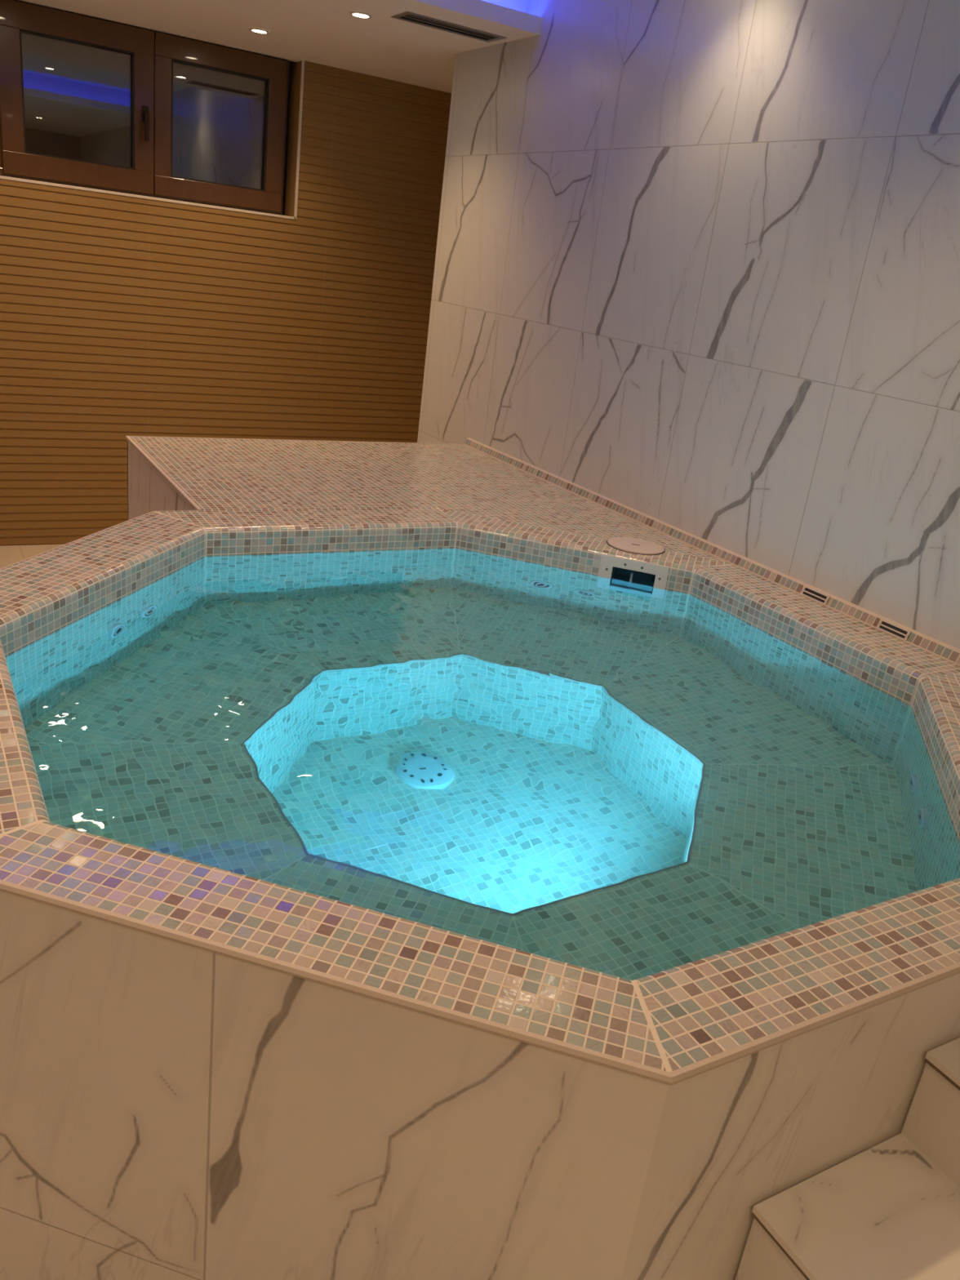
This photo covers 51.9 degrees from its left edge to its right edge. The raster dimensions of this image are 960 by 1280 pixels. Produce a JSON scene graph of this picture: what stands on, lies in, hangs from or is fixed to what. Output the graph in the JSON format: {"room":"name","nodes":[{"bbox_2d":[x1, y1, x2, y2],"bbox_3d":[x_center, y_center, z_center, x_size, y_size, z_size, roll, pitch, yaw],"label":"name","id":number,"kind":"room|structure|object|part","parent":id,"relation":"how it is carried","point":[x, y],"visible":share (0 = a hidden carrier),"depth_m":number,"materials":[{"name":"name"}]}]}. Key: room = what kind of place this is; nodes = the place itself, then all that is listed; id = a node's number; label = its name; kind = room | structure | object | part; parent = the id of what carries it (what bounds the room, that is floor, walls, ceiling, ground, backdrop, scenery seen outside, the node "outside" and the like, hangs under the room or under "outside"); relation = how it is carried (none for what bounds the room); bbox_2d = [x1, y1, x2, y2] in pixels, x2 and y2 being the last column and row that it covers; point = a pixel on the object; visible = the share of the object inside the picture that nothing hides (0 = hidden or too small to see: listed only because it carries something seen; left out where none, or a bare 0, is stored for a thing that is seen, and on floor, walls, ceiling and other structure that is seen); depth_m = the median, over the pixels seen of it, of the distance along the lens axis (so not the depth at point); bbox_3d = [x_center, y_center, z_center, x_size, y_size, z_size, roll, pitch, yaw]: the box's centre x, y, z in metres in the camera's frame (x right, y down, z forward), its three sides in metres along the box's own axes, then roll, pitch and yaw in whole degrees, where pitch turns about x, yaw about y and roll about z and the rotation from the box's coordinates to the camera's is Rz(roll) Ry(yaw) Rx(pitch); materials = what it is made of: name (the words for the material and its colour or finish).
{"room":"indoor spa","nodes":[
{"label":"indoor spa","id":0,"kind":"room"},
{"bbox_2d":[0,543,65,568],"bbox_3d":[-0.558,1.136,1.556,5.420,0.080,8.881,-5,24,-30],"label":"floor","id":1,"kind":"structure","parent":0,"point":[9,554],"depth_m":4.96,"materials":[{"name":"tile"}]},
{"bbox_2d":[125,435,724,561],"bbox_3d":[-0.319,-0.093,3.500,1.458,0.871,1.733,-5,24,-30],"label":"ledge","id":2,"kind":"object","parent":1,"relation":"on","point":[165,473],"visible":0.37,"depth_m":3.45,"materials":[{"name":"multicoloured tile"}]},
{"bbox_3d":[-0.733,-0.406,4.181,1.453,0.867,0.012,-5,24,-30],"label":"panel","id":3,"kind":"part","parent":2,"relation":"part of","materials":[{"name":"stone"}]},
{"bbox_3d":[-1.107,-0.162,3.417,0.012,0.867,1.043,-5,24,-30],"label":"panel","id":4,"kind":"part","parent":2,"relation":"part of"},
{"bbox_2d":[0,507,959,1279],"bbox_3d":[-0.011,0.411,2.287,2.207,0.876,2.241,-5,24,-30],"label":"hot tub","id":5,"kind":"object","parent":1,"relation":"on","point":[207,1073],"visible":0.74,"depth_m":1.21,"materials":[{"name":"multicoloured tile"}]},
{"bbox_3d":[-0.292,0.768,1.276,0.914,0.866,0.001,12,21,11],"label":"cladding panel","id":6,"kind":"part","parent":5,"relation":"part of","materials":[{"name":"stone"}]},
{"bbox_2d":[5,548,959,980],"bbox_3d":[-0.022,0.456,2.276,1.869,0.787,1.906,-5,24,-30],"label":"water","id":7,"kind":"object","parent":5,"relation":"in","point":[618,776],"visible":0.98,"depth_m":1.83,"materials":[{"name":"teal liquid"}]},
{"bbox_3d":[0.484,-0.293,3.067,0.177,0.005,0.177,-5,24,-30],"label":"skimmer lid","id":8,"kind":"part","parent":5,"relation":"part of","materials":[{"name":"plastic"}]},
{"bbox_3d":[0.507,0.828,1.392,0.834,0.866,0.001,-5,24,-30],"label":"cladding panel","id":9,"kind":"part","parent":5,"relation":"part of","materials":[{"name":"white stone"}]},
{"bbox_2d":[735,1037,959,1279],"bbox_3d":[0.784,1.001,1.034,2.157,0.866,0.952,-5,24,-30],"label":"tiled steps","id":10,"kind":"structure","parent":1,"relation":"on","point":[891,1210],"depth_m":1.24,"materials":[{"name":"stone"}]},
{"bbox_2d":[0,60,451,545],"bbox_3d":[-2.504,-1.676,4.531,5.220,2.543,0.202,-5,24,-30],"label":"wall","id":11,"kind":"structure","parent":0,"point":[121,316],"depth_m":5.10,"materials":[{"name":"brown wood"}]},
{"bbox_2d":[0,0,288,214],"bbox_3d":[-1.603,-2.490,4.768,1.436,0.900,0.239,-5,24,-30],"label":"window","id":12,"kind":"structure","parent":11,"relation":"in","point":[86,101],"depth_m":4.67,"materials":[{"name":"brown wood"}]},
{"bbox_3d":[-1.860,-2.486,4.571,0.470,0.482,0.020,-5,24,-30],"label":"pane","id":13,"kind":"part","parent":12,"relation":"part of","materials":[{"name":"clear glass"}]},
{"bbox_3d":[-1.854,-2.485,4.559,0.672,0.696,0.054,-5,24,-30],"label":"sash","id":14,"kind":"part","parent":12,"relation":"part of","materials":[{"name":"brown wood"}]},
{"bbox_3d":[-1.583,-2.448,4.679,0.028,0.150,0.046,-5,24,-30],"label":"handle","id":15,"kind":"part","parent":12,"relation":"part of","materials":[{"name":"brown metal"}]},
{"bbox_3d":[-1.296,-2.537,4.892,0.461,0.498,0.020,-5,24,-30],"label":"pane","id":16,"kind":"part","parent":12,"relation":"part of","materials":[{"name":"clear glass"}]},
{"bbox_3d":[-1.284,-2.536,4.883,0.645,0.696,0.054,-5,24,-30],"label":"sash","id":17,"kind":"part","parent":12,"relation":"part of","materials":[{"name":"brown wood"}]},
{"bbox_2d":[0,59,304,219],"bbox_3d":[-1.537,-2.480,4.681,1.401,0.727,0.096,-5,24,-30],"label":"trim","id":18,"kind":"structure","parent":11,"relation":"attached to","point":[295,217],"depth_m":4.89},
{"bbox_2d":[17,0,542,93],"bbox_3d":[-0.246,-1.256,0.637,5.220,0.197,8.681,-5,24,-30],"label":"ceiling","id":19,"kind":"structure","parent":0,"point":[322,32],"depth_m":4.13,"materials":[{"name":"paint"}]},
{"bbox_2d":[248,27,269,33],"bbox_3d":[-0.956,-2.636,4.273,0.090,0.005,0.090,-5,24,-30],"label":"recessed light","id":20,"kind":"object","parent":19,"relation":"in","point":[253,29],"visible":1,"depth_m":4.26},
{"bbox_2d":[348,10,372,18],"bbox_3d":[-0.451,-2.362,3.732,0.090,0.005,0.090,-5,24,-30],"label":"recessed light","id":21,"kind":"object","parent":19,"relation":"in","point":[357,14],"visible":1,"depth_m":3.72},
{"bbox_2d":[391,11,506,42],"bbox_3d":[-0.112,-2.355,3.743,0.424,0.061,0.144,-5,24,-30],"label":"ceiling vent","id":22,"kind":"object","parent":19,"relation":"in","point":[408,16],"visible":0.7,"depth_m":3.76,"materials":[{"name":"metal"}]},
{"bbox_2d":[417,0,959,649],"bbox_3d":[1.661,-0.098,1.645,0.140,2.680,7.579,-5,24,-30],"label":"wall","id":23,"kind":"structure","parent":0,"point":[696,267],"depth_m":2.95,"materials":[{"name":"stone"}]},
{"bbox_2d":[463,437,959,666],"bbox_3d":[0.555,-0.414,3.369,0.023,0.031,2.546,-5,24,-30],"label":"baseboard","id":24,"kind":"structure","parent":23,"relation":"attached to","point":[951,654],"depth_m":3.05,"materials":[{"name":"multicoloured tile"}]},
{"bbox_2d":[800,585,830,604],"bbox_3d":[0.931,-0.124,2.744,0.013,0.028,0.094,-5,24,-30],"label":"air vent","id":25,"kind":"object","parent":23,"relation":"attached to","point":[811,593],"visible":1,"depth_m":2.74,"materials":[{"name":"white plastic"}]},
{"bbox_2d":[875,618,911,641],"bbox_3d":[1.060,-0.026,2.533,0.013,0.028,0.094,-5,24,-30],"label":"air vent","id":26,"kind":"object","parent":23,"relation":"attached to","point":[900,633],"visible":1,"depth_m":2.53,"materials":[{"name":"white plastic"}]}
]}

